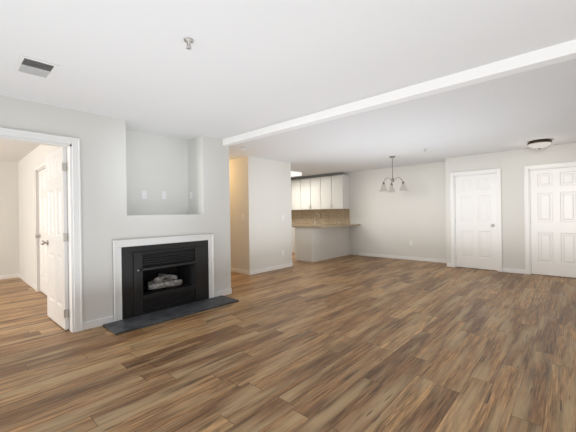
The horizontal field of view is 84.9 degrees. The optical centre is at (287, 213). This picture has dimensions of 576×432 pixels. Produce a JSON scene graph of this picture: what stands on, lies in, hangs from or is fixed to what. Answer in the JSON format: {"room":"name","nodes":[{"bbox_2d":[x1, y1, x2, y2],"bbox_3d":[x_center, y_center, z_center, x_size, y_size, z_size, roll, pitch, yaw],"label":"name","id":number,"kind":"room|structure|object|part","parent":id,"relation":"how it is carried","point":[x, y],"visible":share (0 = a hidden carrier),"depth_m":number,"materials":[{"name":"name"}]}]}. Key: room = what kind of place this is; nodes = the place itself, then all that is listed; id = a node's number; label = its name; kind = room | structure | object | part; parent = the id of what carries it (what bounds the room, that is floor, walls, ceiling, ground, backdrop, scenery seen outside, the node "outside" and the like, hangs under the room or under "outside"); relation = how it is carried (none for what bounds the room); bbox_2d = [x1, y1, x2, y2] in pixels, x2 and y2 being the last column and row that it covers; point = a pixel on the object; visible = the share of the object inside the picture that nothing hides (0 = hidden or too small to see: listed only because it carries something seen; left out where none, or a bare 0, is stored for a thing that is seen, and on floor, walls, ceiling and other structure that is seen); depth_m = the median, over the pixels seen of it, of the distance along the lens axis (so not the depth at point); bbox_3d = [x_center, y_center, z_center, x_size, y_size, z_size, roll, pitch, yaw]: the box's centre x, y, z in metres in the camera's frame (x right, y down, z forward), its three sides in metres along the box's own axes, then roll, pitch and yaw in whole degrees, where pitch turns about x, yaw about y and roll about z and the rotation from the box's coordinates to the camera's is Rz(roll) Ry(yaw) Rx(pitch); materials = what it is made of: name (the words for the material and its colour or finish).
{"room":"living room","nodes":[
{"label":"living room","id":0,"kind":"room"},
{"bbox_2d":[0,160,19,274],"bbox_3d":[-6.308,0.096,6.008,0.120,2.520,5.765,-1,0,42],"label":"wall","id":1,"kind":"structure","parent":0,"point":[9,231],"depth_m":6.51,"materials":[{"name":"white paint"}]},
{"bbox_2d":[0,273,18,279],"bbox_3d":[-6.914,1.322,5.226,0.013,0.085,3.770,-1,0,42],"label":"baseboard","id":2,"kind":"structure","parent":1,"relation":"attached to","point":[9,276],"depth_m":6.49,"materials":[{"name":"white wood"}]},
{"bbox_2d":[0,95,71,144],"bbox_3d":[-2.679,-0.981,3.170,0.120,0.475,0.810,-1,0,42],"label":"wall","id":3,"kind":"structure","parent":0,"point":[21,114],"depth_m":3.19,"materials":[{"name":"white paint"}]},
{"bbox_2d":[0,109,86,332],"bbox_3d":[-2.639,0.041,3.178,0.147,2.520,1.005,-1,0,42],"label":"door frame","id":4,"kind":"structure","parent":3,"relation":"attached to","point":[77,239],"depth_m":3.44,"materials":[{"name":"white wood"}]},
{"bbox_3d":[-2.660,0.279,3.170,0.120,2.046,0.812,-1,0,42],"label":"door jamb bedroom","id":5,"kind":"part","parent":4,"relation":"part of","materials":[{"name":"white wood"}]},
{"bbox_2d":[41,147,68,329],"bbox_3d":[-2.748,0.283,3.734,0.787,2.015,0.170,-1,0,41],"label":"door leaf","id":6,"kind":"structure","parent":3,"relation":"in","point":[56,242],"depth_m":3.65,"materials":[{"name":"white wood"}]},
{"bbox_3d":[-3.025,0.365,3.907,0.062,0.062,0.067,-1,0,41],"label":"knob","id":7,"kind":"part","parent":6,"relation":"part of","materials":[{"name":"silver metal"}]},
{"bbox_2d":[18,112,126,321],"bbox_3d":[-3.817,0.059,5.233,4.605,2.520,0.442,-1,0,42],"label":"wall","id":8,"kind":"structure","parent":0,"point":[105,183],"depth_m":3.69,"materials":[{"name":"white paint"}]},
{"bbox_2d":[19,273,34,288],"bbox_3d":[-4.971,1.293,5.996,1.845,0.085,0.013,-1,0,42],"label":"baseboard","id":9,"kind":"structure","parent":8,"relation":"attached to","point":[27,281],"depth_m":5.93,"materials":[{"name":"white wood"}]},
{"bbox_2d":[34,160,44,291],"bbox_3d":[-3.915,0.260,5.089,0.960,2.120,0.147,-1,0,42],"label":"door frame","id":10,"kind":"structure","parent":8,"relation":"attached to","point":[39,166],"depth_m":5.33,"materials":[{"name":"white wood"}]},
{"bbox_3d":[-3.905,0.297,5.099,0.812,2.046,0.120,-1,0,42],"label":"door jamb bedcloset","id":11,"kind":"part","parent":10,"relation":"part of","materials":[{"name":"white wood"}]},
{"bbox_2d":[35,169,46,294],"bbox_3d":[-3.913,0.301,5.083,0.787,2.015,0.170,-1,0,42],"label":"door","id":12,"kind":"structure","parent":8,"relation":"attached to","point":[42,236],"depth_m":5.16,"materials":[{"name":"white wood"}]},
{"bbox_2d":[83,316,113,329],"bbox_3d":[-2.165,1.252,3.598,0.013,0.085,0.320,-1,0,42],"label":"baseboard","id":13,"kind":"structure","parent":8,"relation":"attached to","point":[95,323],"depth_m":3.58,"materials":[{"name":"white wood"}]},
{"bbox_2d":[126,129,188,214],"bbox_3d":[-2.086,-0.600,4.670,0.435,1.255,1.072,-1,0,42],"label":"wall","id":14,"kind":"structure","parent":0,"point":[156,165],"depth_m":4.54,"materials":[{"name":"white paint"}]},
{"bbox_2d":[141,191,146,198],"bbox_3d":[-2.017,-0.258,4.411,0.008,0.116,0.070,-1,0,42],"label":"outlet","id":15,"kind":"object","parent":14,"relation":"attached to","point":[144,194],"visible":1,"depth_m":4.41,"materials":[{"name":"white plastic"}]},
{"bbox_2d":[162,191,165,198],"bbox_3d":[-1.821,-0.266,4.625,0.008,0.116,0.070,-1,0,42],"label":"outlet","id":16,"kind":"object","parent":14,"relation":"attached to","point":[163,194],"visible":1,"depth_m":4.62,"materials":[{"name":"white plastic"}]},
{"bbox_2d":[127,214,203,238],"bbox_3d":[-1.918,0.258,4.528,0.855,0.465,1.072,-1,0,42],"label":"wall","id":17,"kind":"structure","parent":0,"point":[145,226],"depth_m":4.18,"materials":[{"name":"white paint"}]},
{"bbox_2d":[113,235,212,320],"bbox_3d":[-1.593,0.800,4.227,0.020,0.972,1.390,-1,0,42],"label":"trim surround","id":18,"kind":"object","parent":17,"relation":"attached to","point":[118,277],"visible":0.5,"depth_m":3.94,"materials":[{"name":"white wood"}]},
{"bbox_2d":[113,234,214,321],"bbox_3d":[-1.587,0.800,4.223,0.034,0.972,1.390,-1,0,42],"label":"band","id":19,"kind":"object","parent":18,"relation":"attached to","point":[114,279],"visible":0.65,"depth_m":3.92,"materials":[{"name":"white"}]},
{"bbox_2d":[187,135,230,291],"bbox_3d":[-1.398,0.023,5.102,0.855,2.520,0.481,-1,0,42],"label":"wall","id":20,"kind":"structure","parent":0,"point":[208,174],"depth_m":4.81,"materials":[{"name":"white paint"}]},
{"bbox_2d":[215,289,231,296],"bbox_3d":[-1.009,1.235,4.865,0.013,0.085,0.330,-1,0,42],"label":"baseboard","id":21,"kind":"structure","parent":20,"relation":"attached to","point":[224,292],"depth_m":4.87,"materials":[{"name":"white wood"}]},
{"bbox_2d":[229,156,291,270],"bbox_3d":[-1.403,0.023,7.944,2.815,2.520,1.320,-1,0,42],"label":"wall","id":22,"kind":"structure","parent":0,"point":[260,200],"depth_m":6.83,"materials":[{"name":"white paint"}]},
{"bbox_2d":[231,268,249,274],"bbox_3d":[-1.908,1.248,7.519,3.015,0.085,0.013,-1,0,42],"label":"baseboard","id":23,"kind":"structure","parent":22,"relation":"attached to","point":[241,271],"depth_m":6.69,"materials":[{"name":"white wood"}]},
{"bbox_2d":[250,263,292,274],"bbox_3d":[-0.341,1.225,6.990,0.013,0.085,1.320,-1,0,42],"label":"baseboard","id":24,"kind":"structure","parent":22,"relation":"attached to","point":[271,268],"depth_m":6.93,"materials":[{"name":"white wood"}]},
{"bbox_2d":[0,252,575,431],"bbox_3d":[-0.358,1.327,4.814,10.850,0.120,10.600,-1,0,42],"label":"floor","id":25,"kind":"structure","parent":0,"point":[352,343],"depth_m":2.73,"materials":[{"name":"brown wood"}]},
{"bbox_2d":[121,240,208,319],"bbox_3d":[-1.704,0.845,4.329,0.437,0.880,1.210,-1,0,42],"label":"fireplace insert","id":26,"kind":"object","parent":25,"relation":"on","point":[157,277],"visible":0.98,"depth_m":4.22,"materials":[{"name":"black metal"}]},
{"bbox_2d":[103,295,238,334],"bbox_3d":[-1.414,1.271,4.067,0.410,0.023,1.645,-1,0,42],"label":"hearth slab","id":27,"kind":"object","parent":25,"relation":"on","point":[137,322],"visible":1,"depth_m":3.90,"materials":[{"name":"stone"}]},
{"bbox_2d":[292,223,360,261],"bbox_3d":[0.363,0.797,9.501,3.045,0.920,1.886,-1,0,42],"label":"kitchen peninsula","id":28,"kind":"object","parent":25,"relation":"on","point":[311,242],"visible":0.69,"depth_m":8.45,"materials":[{"name":"white"}]},
{"bbox_2d":[0,0,575,161],"bbox_3d":[-2.302,-1.205,2.727,10.850,0.140,4.947,-1,0,42],"label":"ceiling","id":29,"kind":"structure","parent":0,"point":[241,67],"depth_m":2.26,"materials":[{"name":"white paint"}]},
{"bbox_2d":[13,55,58,78],"bbox_3d":[-1.969,-1.133,2.459,0.340,0.012,0.230,-1,0,42],"label":"ceiling vent","id":30,"kind":"object","parent":29,"relation":"in","point":[34,67],"visible":1,"depth_m":2.44,"materials":[{"name":"white metal"}]},
{"bbox_2d":[184,38,193,49],"bbox_3d":[-0.665,-1.131,2.108,0.064,0.056,0.064,-1,0,42],"label":"sprinkler","id":31,"kind":"object","parent":29,"relation":"attached to","point":[188,41],"visible":1,"depth_m":2.10,"materials":[{"name":"silver metal"}]},
{"bbox_2d":[223,39,575,145],"bbox_3d":[-0.484,-1.179,4.495,10.550,0.219,0.115,-1,0,42],"label":"ceiling beam","id":32,"kind":"structure","parent":29,"relation":"attached to","point":[555,54],"depth_m":2.81,"materials":[{"name":"white paint"}]},
{"bbox_2d":[291,162,446,259],"bbox_3d":[3.324,-0.047,8.150,9.520,2.520,0.120,-1,0,42],"label":"wall","id":33,"kind":"structure","parent":0,"point":[394,223],"depth_m":8.38,"materials":[{"name":"white paint"}]},
{"bbox_2d":[291,180,298,209],"bbox_3d":[0.234,-0.609,10.645,0.803,0.996,0.347,-1,0,42],"label":"upper cabinet","id":34,"kind":"object","parent":33,"relation":"attached to","point":[294,183],"depth_m":10.41,"materials":[{"name":"white wood"}]},
{"bbox_2d":[299,177,318,209],"bbox_3d":[0.827,-0.618,10.103,0.804,0.996,0.347,-1,0,42],"label":"upper cabinet","id":35,"kind":"object","parent":33,"relation":"attached to","point":[308,188],"depth_m":10.02,"materials":[{"name":"white wood"}]},
{"bbox_2d":[291,209,349,223],"bbox_3d":[0.854,0.104,10.318,2.685,0.450,0.012,-1,0,42],"label":"tile backsplash","id":36,"kind":"structure","parent":33,"relation":"attached to","point":[334,216],"depth_m":10.08,"materials":[{"name":"beige tile"}]},
{"bbox_2d":[319,175,348,208],"bbox_3d":[1.420,-0.627,9.561,0.803,0.996,0.347,-1,0,42],"label":"upper cabinet","id":37,"kind":"object","parent":33,"relation":"attached to","point":[326,192],"depth_m":9.38,"materials":[{"name":"white wood"}]},
{"bbox_2d":[359,252,446,262],"bbox_3d":[3.011,1.175,8.362,2.515,0.085,0.013,-1,0,42],"label":"baseboard","id":38,"kind":"structure","parent":33,"relation":"attached to","point":[406,257],"depth_m":8.28,"materials":[{"name":"white wood"}]},
{"bbox_2d":[229,59,575,178],"bbox_3d":[1.308,-1.286,6.681,10.850,0.140,5.543,-1,0,42],"label":"ceiling","id":39,"kind":"structure","parent":0,"point":[518,111],"depth_m":4.62,"materials":[{"name":"white paint"}]},
{"bbox_2d":[291,171,301,176],"bbox_3d":[-0.235,-1.147,9.475,1.200,0.089,0.600,-1,0,42],"label":"kitchen light","id":40,"kind":"object","parent":39,"relation":"attached to","point":[293,174],"visible":0.29,"depth_m":9.18,"materials":[{"name":"white plastic"}]},
{"bbox_2d":[380,156,407,191],"bbox_3d":[2.304,-0.853,6.768,0.521,0.752,0.574,-1,0,42],"label":"pendant chandelier","id":41,"kind":"object","parent":39,"relation":"hanging from","point":[392,189],"visible":1,"depth_m":6.74,"materials":[{"name":"grey metal"}]},
{"bbox_3d":[2.047,-0.542,6.737,0.176,0.137,0.176,-1,0,42],"label":"lamp shade","id":42,"kind":"part","parent":41,"relation":"part of","materials":[{"name":"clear glass"}]},
{"bbox_3d":[2.139,-0.714,6.767,0.113,0.108,0.186,-1,0,42],"label":"arm","id":43,"kind":"part","parent":41,"relation":"part of"},
{"bbox_3d":[2.316,-0.546,7.031,0.176,0.137,0.176,-1,0,42],"label":"lamp shade","id":44,"kind":"part","parent":41,"relation":"part of","materials":[{"name":"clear glass"}]},
{"bbox_3d":[2.361,-0.717,6.718,0.212,0.108,0.014,-1,0,42],"label":"arm","id":45,"kind":"part","parent":41,"relation":"part of"},
{"bbox_3d":[2.436,-0.548,6.651,0.176,0.137,0.176,-1,0,42],"label":"lamp shade","id":46,"kind":"part","parent":41,"relation":"part of","materials":[{"name":"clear glass"}]},
{"bbox_2d":[527,139,551,149],"bbox_3d":[4.384,-1.185,5.487,0.344,0.151,0.344,-1,0,42],"label":"lamp","id":47,"kind":"object","parent":39,"relation":"attached to","point":[540,143],"visible":1,"depth_m":5.39,"materials":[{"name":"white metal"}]},
{"bbox_2d":[445,143,575,269],"bbox_3d":[4.488,-0.065,6.417,2.315,2.520,0.120,-1,0,42],"label":"wall","id":48,"kind":"structure","parent":0,"point":[511,164],"depth_m":6.33,"materials":[{"name":"white paint"}]},
{"bbox_2d":[454,172,497,270],"bbox_3d":[4.053,0.179,6.801,0.812,2.046,0.170,-1,0,42],"label":"door","id":49,"kind":"structure","parent":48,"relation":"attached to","point":[455,212],"depth_m":6.78,"materials":[{"name":"white wood"}]},
{"bbox_3d":[4.049,0.182,6.804,0.787,2.015,0.170,-1,0,42],"label":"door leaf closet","id":50,"kind":"part","parent":49,"relation":"part of","materials":[{"name":"white wood"}]},
{"bbox_2d":[450,168,501,271],"bbox_3d":[4.011,0.142,6.755,0.960,2.120,0.027,-1,0,42],"label":"door frame","id":51,"kind":"structure","parent":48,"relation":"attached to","point":[499,213],"depth_m":6.60,"materials":[{"name":"white wood"}]},
{"bbox_2d":[502,268,524,273],"bbox_3d":[4.524,1.153,6.311,0.375,0.085,0.013,-1,0,42],"label":"baseboard","id":52,"kind":"structure","parent":48,"relation":"attached to","point":[511,270],"depth_m":6.31,"materials":[{"name":"white wood"}]},
{"bbox_2d":[524,161,575,273],"bbox_3d":[4.997,0.128,5.855,0.960,2.120,0.027,-1,0,42],"label":"door frame","id":53,"kind":"structure","parent":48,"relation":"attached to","point":[526,217],"depth_m":6.14,"materials":[{"name":"white wood"}]},
{"bbox_2d":[529,166,575,277],"bbox_3d":[5.038,0.164,5.900,0.812,2.046,0.170,-1,0,42],"label":"door","id":54,"kind":"structure","parent":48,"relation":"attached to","point":[529,206],"depth_m":5.92,"materials":[{"name":"white wood"}]},
{"bbox_3d":[5.034,0.168,5.904,0.787,2.015,0.170,-1,0,42],"label":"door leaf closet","id":55,"kind":"part","parent":54,"relation":"part of","materials":[{"name":"white wood"}]}
]}

